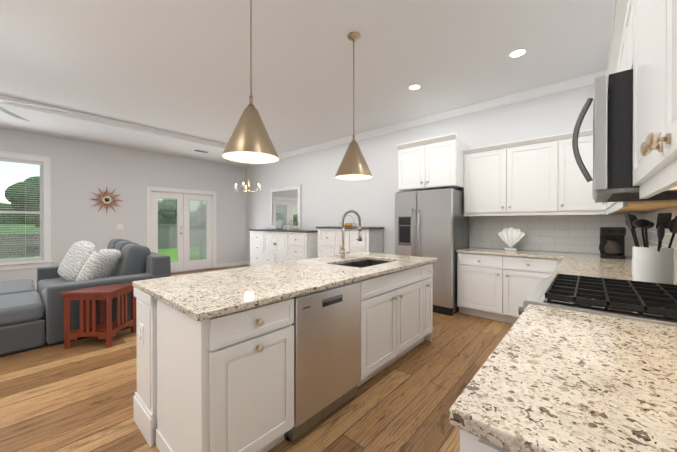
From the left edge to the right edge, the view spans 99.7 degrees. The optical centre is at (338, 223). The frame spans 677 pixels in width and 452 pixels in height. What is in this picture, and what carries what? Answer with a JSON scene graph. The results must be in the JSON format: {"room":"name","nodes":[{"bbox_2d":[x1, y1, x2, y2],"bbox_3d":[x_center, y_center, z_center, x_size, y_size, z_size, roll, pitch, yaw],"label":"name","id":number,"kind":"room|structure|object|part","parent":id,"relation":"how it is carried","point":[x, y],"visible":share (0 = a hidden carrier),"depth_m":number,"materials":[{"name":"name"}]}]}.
{"room":"kitchen","nodes":[
{"label":"kitchen","id":0,"kind":"room"},
{"bbox_2d":[0,128,245,283],"bbox_3d":[-5.434,-0.292,6.180,0.150,3.150,7.520,0,0,41],"label":"wall","id":1,"kind":"structure","parent":0,"point":[81,171],"depth_m":6.46,"materials":[{"name":"white paint"}]},
{"bbox_2d":[0,151,52,270],"bbox_3d":[-6.423,-0.235,5.012,0.210,2.185,1.980,0,0,41],"label":"window","id":2,"kind":"structure","parent":1,"relation":"in","point":[19,214],"depth_m":5.60,"materials":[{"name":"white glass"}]},
{"bbox_3d":[-6.454,-0.238,5.038,0.090,1.926,1.736,0,0,41],"label":"window sash","id":3,"kind":"part","parent":2,"relation":"part of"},
{"bbox_2d":[0,158,42,262],"bbox_3d":[-6.422,-0.240,5.010,0.045,1.918,1.730,0,0,41],"label":"window blind","id":4,"kind":"object","parent":2,"relation":"attached to","point":[20,161],"visible":0.94,"depth_m":5.45,"materials":[{"name":"white plastic"}]},
{"bbox_2d":[92,187,122,211],"bbox_3d":[-5.142,-0.527,6.348,0.041,0.650,0.650,0,0,41],"label":"clock","id":5,"kind":"object","parent":1,"relation":"attached to","point":[105,199],"visible":0.96,"depth_m":6.35,"materials":[{"name":"brown wood"}]},
{"bbox_2d":[117,224,122,228],"bbox_3d":[-5.003,0.062,6.547,0.012,0.116,0.116,0,0,41],"label":"switch plate","id":6,"kind":"object","parent":1,"relation":"attached to","point":[119,226],"visible":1,"depth_m":6.55,"materials":[{"name":"white plastic"}]},
{"bbox_2d":[152,191,183,271],"bbox_3d":[-4.392,0.230,7.346,0.053,2.058,0.746,0,0,41],"label":"door leaf","id":7,"kind":"structure","parent":1,"relation":"in","point":[178,265],"depth_m":7.45,"materials":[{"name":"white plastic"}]},
{"bbox_2d":[146,186,215,272],"bbox_3d":[-4.144,0.183,7.630,0.170,2.190,1.720,0,0,41],"label":"door frame","id":8,"kind":"structure","parent":1,"relation":"attached to","point":[149,189],"depth_m":7.42,"materials":[{"name":"white painted wood"}]},
{"bbox_2d":[158,198,206,260],"bbox_3d":[-4.112,0.174,7.602,0.114,1.652,1.214,0,0,41],"label":"window","id":9,"kind":"structure","parent":1,"relation":"in","point":[169,232],"depth_m":7.46,"materials":[{"name":"clear glass"}]},
{"bbox_2d":[158,198,176,260],"bbox_3d":[-4.392,0.167,7.346,0.018,1.629,0.452,0,0,41],"label":"door blind","id":10,"kind":"object","parent":9,"relation":"attached to","point":[168,222],"visible":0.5,"depth_m":7.34,"materials":[{"name":"white"}]},
{"bbox_3d":[-4.392,0.175,7.346,0.033,1.652,0.460,0,0,41],"label":"glass","id":11,"kind":"part","parent":9,"relation":"part of","materials":[{"name":"clear glass"}]},
{"bbox_2d":[189,200,205,259],"bbox_3d":[-3.893,0.168,7.911,0.018,1.634,0.452,0,0,41],"label":"door blind","id":12,"kind":"object","parent":9,"relation":"attached to","point":[197,224],"visible":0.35,"depth_m":7.90,"materials":[{"name":"white"}]},
{"bbox_3d":[-3.893,0.173,7.911,0.033,1.652,0.460,0,0,41],"label":"glass","id":13,"kind":"part","parent":9,"relation":"part of","materials":[{"name":"clear glass"}]},
{"bbox_2d":[183,194,211,270],"bbox_3d":[-3.893,0.228,7.912,0.053,2.058,0.746,0,0,41],"label":"door leaf","id":14,"kind":"structure","parent":1,"relation":"in","point":[189,264],"depth_m":7.86,"materials":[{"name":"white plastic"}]},
{"bbox_2d":[216,261,245,267],"bbox_3d":[-3.211,1.219,8.584,0.014,0.110,0.940,0,0,41],"label":"baseboard","id":15,"kind":"structure","parent":1,"relation":"attached to","point":[232,264],"depth_m":8.57,"materials":[{"name":"white"}]},
{"bbox_2d":[0,95,258,166],"bbox_3d":[-4.748,-1.804,5.569,1.680,0.120,7.520,0,0,41],"label":"ceiling","id":16,"kind":"structure","parent":0,"point":[77,126],"depth_m":5.50,"materials":[{"name":"white paint"}]},
{"bbox_2d":[192,149,208,152],"bbox_3d":[-3.308,-1.744,6.886,0.180,0.010,0.360,0,0,41],"label":"ceiling vent","id":17,"kind":"object","parent":16,"relation":"in","point":[197,150],"visible":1,"depth_m":6.89,"materials":[{"name":"white metal"}]},
{"bbox_2d":[0,264,512,451],"bbox_3d":[-2.163,1.324,3.303,8.870,0.060,7.820,0,0,41],"label":"floor","id":18,"kind":"structure","parent":0,"point":[77,395],"depth_m":2.12,"materials":[{"name":"brown wood"}]},
{"bbox_2d":[0,279,36,294],"bbox_3d":[-4.486,1.058,3.623,1.140,0.470,0.890,0,0,41],"label":"ottoman","id":19,"kind":"object","parent":18,"relation":"on","point":[16,286],"visible":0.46,"depth_m":3.74,"materials":[{"name":"grey fabric"}]},
{"bbox_2d":[0,291,44,356],"bbox_3d":[-3.670,1.060,2.953,0.890,0.470,0.845,0,0,41],"label":"ottoman","id":20,"kind":"object","parent":18,"relation":"on","point":[22,325],"visible":1,"depth_m":2.88,"materials":[{"name":"grey fabric"}]},
{"bbox_2d":[59,283,136,348],"bbox_3d":[-2.545,1.002,3.118,0.480,0.585,0.698,0,0,41],"label":"side table","id":21,"kind":"object","parent":18,"relation":"on","point":[101,294],"visible":0.96,"depth_m":2.99,"materials":[{"name":"red wood"}]},
{"bbox_2d":[37,238,170,345],"bbox_3d":[-3.433,0.770,4.113,2.110,1.042,1.180,0,0,41],"label":"sofa","id":22,"kind":"object","parent":18,"relation":"on","point":[85,264],"visible":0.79,"depth_m":3.67,"materials":[{"name":"grey fabric"}]},
{"bbox_2d":[248,219,317,265],"bbox_3d":[-1.433,0.582,7.298,2.380,1.394,0.505,0,0,41],"label":"dresser","id":23,"kind":"object","parent":18,"relation":"on","point":[278,244],"visible":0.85,"depth_m":7.01,"materials":[{"name":"white wood"}]},
{"bbox_2d":[132,257,435,451],"bbox_3d":[-0.143,0.856,2.498,1.019,0.880,2.518,0,0,41],"label":"kitchen island","id":24,"kind":"object","parent":18,"relation":"on","point":[263,358],"depth_m":1.65,"materials":[{"name":"white painted wood"},{"name":"brushed nickel"}]},
{"bbox_2d":[132,253,435,316],"bbox_3d":[-0.143,0.407,2.525,1.025,0.051,2.559,0,0,41],"label":"island countertop","id":25,"kind":"structure","parent":24,"relation":"on","point":[199,294],"depth_m":1.90,"materials":[{"name":"beige stone"}]},
{"bbox_2d":[340,209,361,256],"bbox_3d":[0.123,0.114,3.048,0.286,0.531,0.098,0,0,41],"label":"faucet","id":26,"kind":"object","parent":25,"relation":"on","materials":[{"name":"silver metal"}]},
{"bbox_2d":[338,259,388,267],"bbox_3d":[0.272,0.526,2.887,0.454,0.219,0.744,0,0,41],"label":"sink","id":27,"kind":"object","parent":25,"relation":"in","point":[360,263],"depth_m":3.18,"materials":[{"name":"black metal"}]},
{"bbox_2d":[284,281,360,440],"bbox_3d":[-0.285,0.860,2.105,0.660,0.876,0.622,0,0,41],"label":"dishwasher","id":28,"kind":"object","parent":24,"relation":"in","point":[326,324],"depth_m":1.83,"materials":[{"name":"silver metal"}]},
{"bbox_2d":[316,215,383,256],"bbox_3d":[0.203,0.552,5.856,1.400,1.464,0.505,0,0,41],"label":"dresser","id":29,"kind":"object","parent":18,"relation":"on","point":[329,240],"visible":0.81,"depth_m":5.58,"materials":[{"name":"white wood"}]},
{"bbox_2d":[395,188,468,315],"bbox_3d":[1.459,0.393,4.521,0.902,1.792,0.828,0,0,41],"label":"fridge","id":30,"kind":"object","parent":18,"relation":"on","point":[432,223],"visible":0.69,"depth_m":4.14,"materials":[{"name":"silver metal"}]},
{"bbox_2d":[449,419,524,451],"bbox_3d":[0.700,0.864,0.594,0.686,0.880,0.588,0,0,41],"label":"base cabinet","id":31,"kind":"object","parent":18,"relation":"on","point":[470,440],"depth_m":0.57,"materials":[{"name":"white wood"}]},
{"bbox_2d":[449,304,676,451],"bbox_3d":[0.837,0.405,0.766,0.691,0.036,1.046,0,0,41],"label":"countertop","id":32,"kind":"structure","parent":31,"relation":"on","point":[559,380],"depth_m":0.68,"materials":[{"name":"beige stone"}]},
{"bbox_2d":[456,251,560,322],"bbox_3d":[2.336,0.852,3.875,1.238,0.880,0.700,0,0,41],"label":"base cabinet","id":33,"kind":"object","parent":18,"relation":"on","point":[494,287],"depth_m":3.74,"materials":[{"name":"white wood"}]},
{"bbox_2d":[461,247,564,258],"bbox_3d":[2.334,0.394,3.902,1.206,0.036,0.641,0,0,41],"label":"countertop","id":34,"kind":"structure","parent":33,"relation":"on","point":[480,251],"depth_m":3.73,"materials":[{"name":"beige stone"}]},
{"bbox_2d":[498,227,524,250],"bbox_3d":[2.407,0.213,3.985,0.321,0.325,0.086,0,0,41],"label":"decor","id":35,"kind":"object","parent":34,"relation":"on","point":[511,237],"visible":0.98,"depth_m":3.96,"materials":[{"name":"white ceramic"}]},
{"bbox_2d":[549,252,676,284],"bbox_3d":[2.474,0.399,2.624,0.691,0.036,2.372,0,0,41],"label":"countertop","id":36,"kind":"structure","parent":33,"relation":"on","point":[580,264],"depth_m":2.49,"materials":[{"name":"beige stone"}]},
{"bbox_2d":[599,227,625,258],"bbox_3d":[3.029,0.208,3.173,0.212,0.340,0.242,0,0,41],"label":"coffee maker","id":37,"kind":"object","parent":36,"relation":"on","point":[612,243],"visible":1,"depth_m":3.12,"materials":[{"name":"black plastic"}]},
{"bbox_2d":[624,213,676,283],"bbox_3d":[1.934,0.158,1.755,0.256,0.450,0.293,0,0,41],"label":"utensil crock","id":38,"kind":"object","parent":36,"relation":"on","point":[654,264],"visible":0.9,"depth_m":1.71,"materials":[{"name":"white ceramic"}]},
{"bbox_2d":[518,274,676,326],"bbox_3d":[1.411,0.743,1.471,0.764,1.115,0.756,0,0,41],"label":"range","id":39,"kind":"object","parent":18,"relation":"on","point":[650,302],"visible":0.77,"depth_m":1.35,"materials":[{"name":"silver metal"}]},
{"bbox_2d":[0,0,614,153],"bbox_3d":[-2.163,-1.906,3.291,8.870,0.100,7.820,0,0,41],"label":"ceiling","id":40,"kind":"structure","parent":0,"point":[179,66],"depth_m":3.19,"materials":[{"name":"white paint"}]},
{"bbox_2d":[0,100,70,120],"bbox_3d":[-3.453,-1.467,2.751,1.272,0.774,1.279,0,0,41],"label":"ceiling fan","id":41,"kind":"object","parent":40,"relation":"hanging from","point":[9,112],"visible":1,"depth_m":3.07,"materials":[{"name":"white"}]},
{"bbox_2d":[234,181,260,192],"bbox_3d":[-1.780,-1.244,5.745,0.543,1.242,0.522,0,0,41],"label":"chandelier","id":42,"kind":"object","parent":40,"relation":"hanging from","point":[243,188],"visible":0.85,"depth_m":5.66,"materials":[{"name":"gold metal"}]},
{"bbox_2d":[222,0,278,163],"bbox_3d":[-0.603,-1.151,1.972,0.380,1.400,0.380,0,0,41],"label":"pendant light","id":43,"kind":"object","parent":40,"relation":"hanging from","point":[249,141],"visible":1,"depth_m":1.90,"materials":[{"name":"gold metal"}]},
{"bbox_2d":[335,32,372,180],"bbox_3d":[0.151,-1.154,2.827,0.380,1.400,0.380,0,0,41],"label":"pendant light","id":44,"kind":"object","parent":40,"relation":"hanging from","point":[353,166],"visible":0.98,"depth_m":2.75,"materials":[{"name":"gold metal"}]},
{"bbox_2d":[407,84,421,90],"bbox_3d":[1.033,-1.853,3.886,0.189,0.010,0.189,0,0,-4],"label":"recessed light","id":45,"kind":"object","parent":40,"relation":"in","point":[412,87],"depth_m":3.88,"materials":[{"name":"white"}]},
{"bbox_2d":[507,48,527,58],"bbox_3d":[1.947,-1.850,3.108,0.189,0.010,0.189,0,0,-4],"label":"recessed light","id":46,"kind":"object","parent":40,"relation":"in","point":[517,53],"depth_m":3.10,"materials":[{"name":"white plastic"}]},
{"bbox_2d":[246,84,645,260],"bbox_3d":[0.372,-0.292,6.174,8.870,3.150,0.150,0,0,41],"label":"wall","id":47,"kind":"structure","parent":0,"point":[328,198],"depth_m":5.67,"materials":[{"name":"white paint"}]},
{"bbox_2d":[270,184,300,228],"bbox_3d":[-1.435,-0.425,7.624,1.290,1.135,0.055,0,0,41],"label":"mirror","id":48,"kind":"object","parent":47,"relation":"attached to","point":[285,204],"visible":1,"depth_m":7.58,"materials":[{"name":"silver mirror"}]},
{"bbox_3d":[-1.430,-0.410,7.630,1.090,0.935,0.004,0,0,41],"label":"glass","id":49,"kind":"part","parent":48,"relation":"part of","materials":[{"name":"silver metal"}]},
{"bbox_2d":[396,133,470,191],"bbox_3d":[1.536,-0.909,4.611,0.940,0.734,0.646,0,0,41],"label":"upper cabinet","id":50,"kind":"object","parent":47,"relation":"attached to","point":[435,162],"depth_m":4.30,"materials":[{"name":"white wood"}]},
{"bbox_2d":[277,69,606,158],"bbox_3d":[0.881,-1.812,5.559,6.780,0.105,0.092,0,0,41],"label":"crown molding","id":51,"kind":"structure","parent":47,"relation":"attached to","point":[569,84],"depth_m":4.46,"materials":[{"name":"white wood"}]},
{"bbox_2d":[460,142,511,215],"bbox_3d":[2.222,-0.620,4.204,0.629,0.949,0.351,0,0,41],"label":"upper cabinet","id":52,"kind":"object","parent":47,"relation":"attached to","point":[487,189],"depth_m":4.06,"materials":[{"name":"white wood"}]},
{"bbox_2d":[512,133,567,215],"bbox_3d":[2.621,-0.618,3.852,0.684,0.949,0.351,0,0,41],"label":"upper cabinet","id":53,"kind":"object","parent":47,"relation":"attached to","point":[537,163],"depth_m":3.66,"materials":[{"name":"white wood"}]},
{"bbox_2d":[471,213,642,255],"bbox_3d":[2.810,0.127,3.920,1.890,0.495,0.009,0,0,41],"label":"tile backsplash","id":54,"kind":"structure","parent":47,"relation":"attached to","point":[570,233],"depth_m":3.84,"materials":[{"name":"white tile"}]},
{"bbox_2d":[564,152,595,211],"bbox_3d":[2.984,-0.617,3.532,0.530,0.949,0.351,0,0,41],"label":"upper cabinet","id":55,"kind":"object","parent":47,"relation":"attached to","point":[568,206],"depth_m":3.48,"materials":[{"name":"white wood"}]},
{"bbox_2d":[646,205,676,276],"bbox_3d":[1.058,-0.271,0.358,0.150,3.150,7.670,0,0,41],"label":"wall","id":56,"kind":"structure","parent":0,"point":[667,208],"depth_m":2.51,"materials":[{"name":"white paint"}]},
{"bbox_2d":[596,204,603,211],"bbox_3d":[3.151,-0.616,3.156,0.403,0.949,0.693,0,0,41],"label":"upper cabinet","id":57,"kind":"object","parent":56,"relation":"attached to","point":[599,207],"depth_m":3.29,"materials":[{"name":"white wood"}]},
{"bbox_2d":[608,208,619,211],"bbox_3d":[2.406,-0.613,2.271,0.351,0.949,0.704,0,0,41],"label":"upper cabinet","id":58,"kind":"object","parent":56,"relation":"attached to","point":[609,209],"depth_m":2.48,"materials":[{"name":"white wood"}]},
{"bbox_2d":[616,0,627,67],"bbox_3d":[1.571,-0.859,1.323,0.351,0.450,0.766,0,0,41],"label":"upper cabinet","id":59,"kind":"object","parent":56,"relation":"attached to","point":[622,28],"depth_m":1.48,"materials":[{"name":"white wood"}]},
{"bbox_2d":[568,64,676,203],"bbox_3d":[1.499,-0.388,1.388,0.543,0.483,0.752,0,0,41],"label":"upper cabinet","id":60,"kind":"object","parent":56,"relation":"attached to","point":[621,156],"depth_m":1.22,"materials":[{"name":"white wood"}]},
{"bbox_2d":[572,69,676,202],"bbox_3d":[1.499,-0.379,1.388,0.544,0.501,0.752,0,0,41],"label":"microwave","id":61,"kind":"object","parent":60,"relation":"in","point":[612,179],"depth_m":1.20,"materials":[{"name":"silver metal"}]},
{"bbox_2d":[604,204,660,211],"bbox_3d":[2.769,-0.614,2.683,0.351,0.949,0.640,0,0,41],"label":"upper cabinet","id":62,"kind":"object","parent":56,"relation":"attached to","point":[605,205],"depth_m":3.00,"materials":[{"name":"white"}]},
{"bbox_2d":[608,52,676,207],"bbox_3d":[2.040,-0.611,1.855,0.351,0.949,0.651,0,0,41],"label":"upper cabinet","id":63,"kind":"object","parent":56,"relation":"attached to","point":[611,203],"depth_m":1.91,"materials":[{"name":"white"}]},
{"bbox_2d":[628,0,676,195],"bbox_3d":[1.072,-0.607,0.757,0.351,0.949,0.745,0,0,41],"label":"upper cabinet","id":64,"kind":"object","parent":56,"relation":"attached to","point":[640,178],"depth_m":1.00,"materials":[{"name":"white wood"}]},
{"bbox_2d":[643,208,676,275],"bbox_3d":[2.145,0.135,1.714,0.009,0.495,4.200,0,0,41],"label":"tile backsplash","id":65,"kind":"structure","parent":56,"relation":"attached to","point":[652,216],"depth_m":2.50,"materials":[{"name":"white tile"}]},
{"bbox_2d":[652,0,676,175],"bbox_3d":[0.660,-0.605,0.291,0.351,0.949,0.745,0,0,41],"label":"upper cabinet","id":66,"kind":"object","parent":56,"relation":"attached to","point":[664,12],"depth_m":0.66,"materials":[{"name":"white wood"}]},
{"label":"outside","id":67,"kind":"structure","parent":0,"visible":0},
{"bbox_2d":[0,224,173,233],"bbox_3d":[-91.634,0.252,107.261,240.650,0.120,480.000,0,0,41],"label":"field","id":68,"kind":"structure","parent":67,"point":[8,228],"depth_m":24.21,"materials":[{"name":"green plant"}]},
{"bbox_2d":[0,176,196,226],"bbox_3d":[-60.295,-2.311,85.650,121.417,15.149,442.847,0,0,41],"label":"trees","id":69,"kind":"object","parent":68,"relation":"on","point":[13,193],"depth_m":34.09,"materials":[{"name":"green plant"}]},
{"bbox_2d":[0,225,205,258],"bbox_3d":[-7.850,0.797,20.095,0.430,1.450,140.000,0,0,41],"label":"fence","id":70,"kind":"object","parent":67,"point":[6,246],"depth_m":12.86,"materials":[{"name":"grey wood"}]},
{"bbox_2d":[6,247,205,261],"bbox_3d":[-3.686,1.516,16.428,10.730,0.040,140.000,0,0,41],"label":"lawn","id":71,"kind":"structure","parent":67,"point":[170,251],"depth_m":14.38,"materials":[{"name":"green plant"}]},
{"bbox_2d":[200,204,202,258],"bbox_3d":[-4.222,0.248,8.805,0.067,2.550,0.070,0,0,41],"label":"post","id":72,"kind":"object","parent":71,"relation":"on","point":[200,231],"depth_m":8.78,"materials":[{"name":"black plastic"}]}
]}

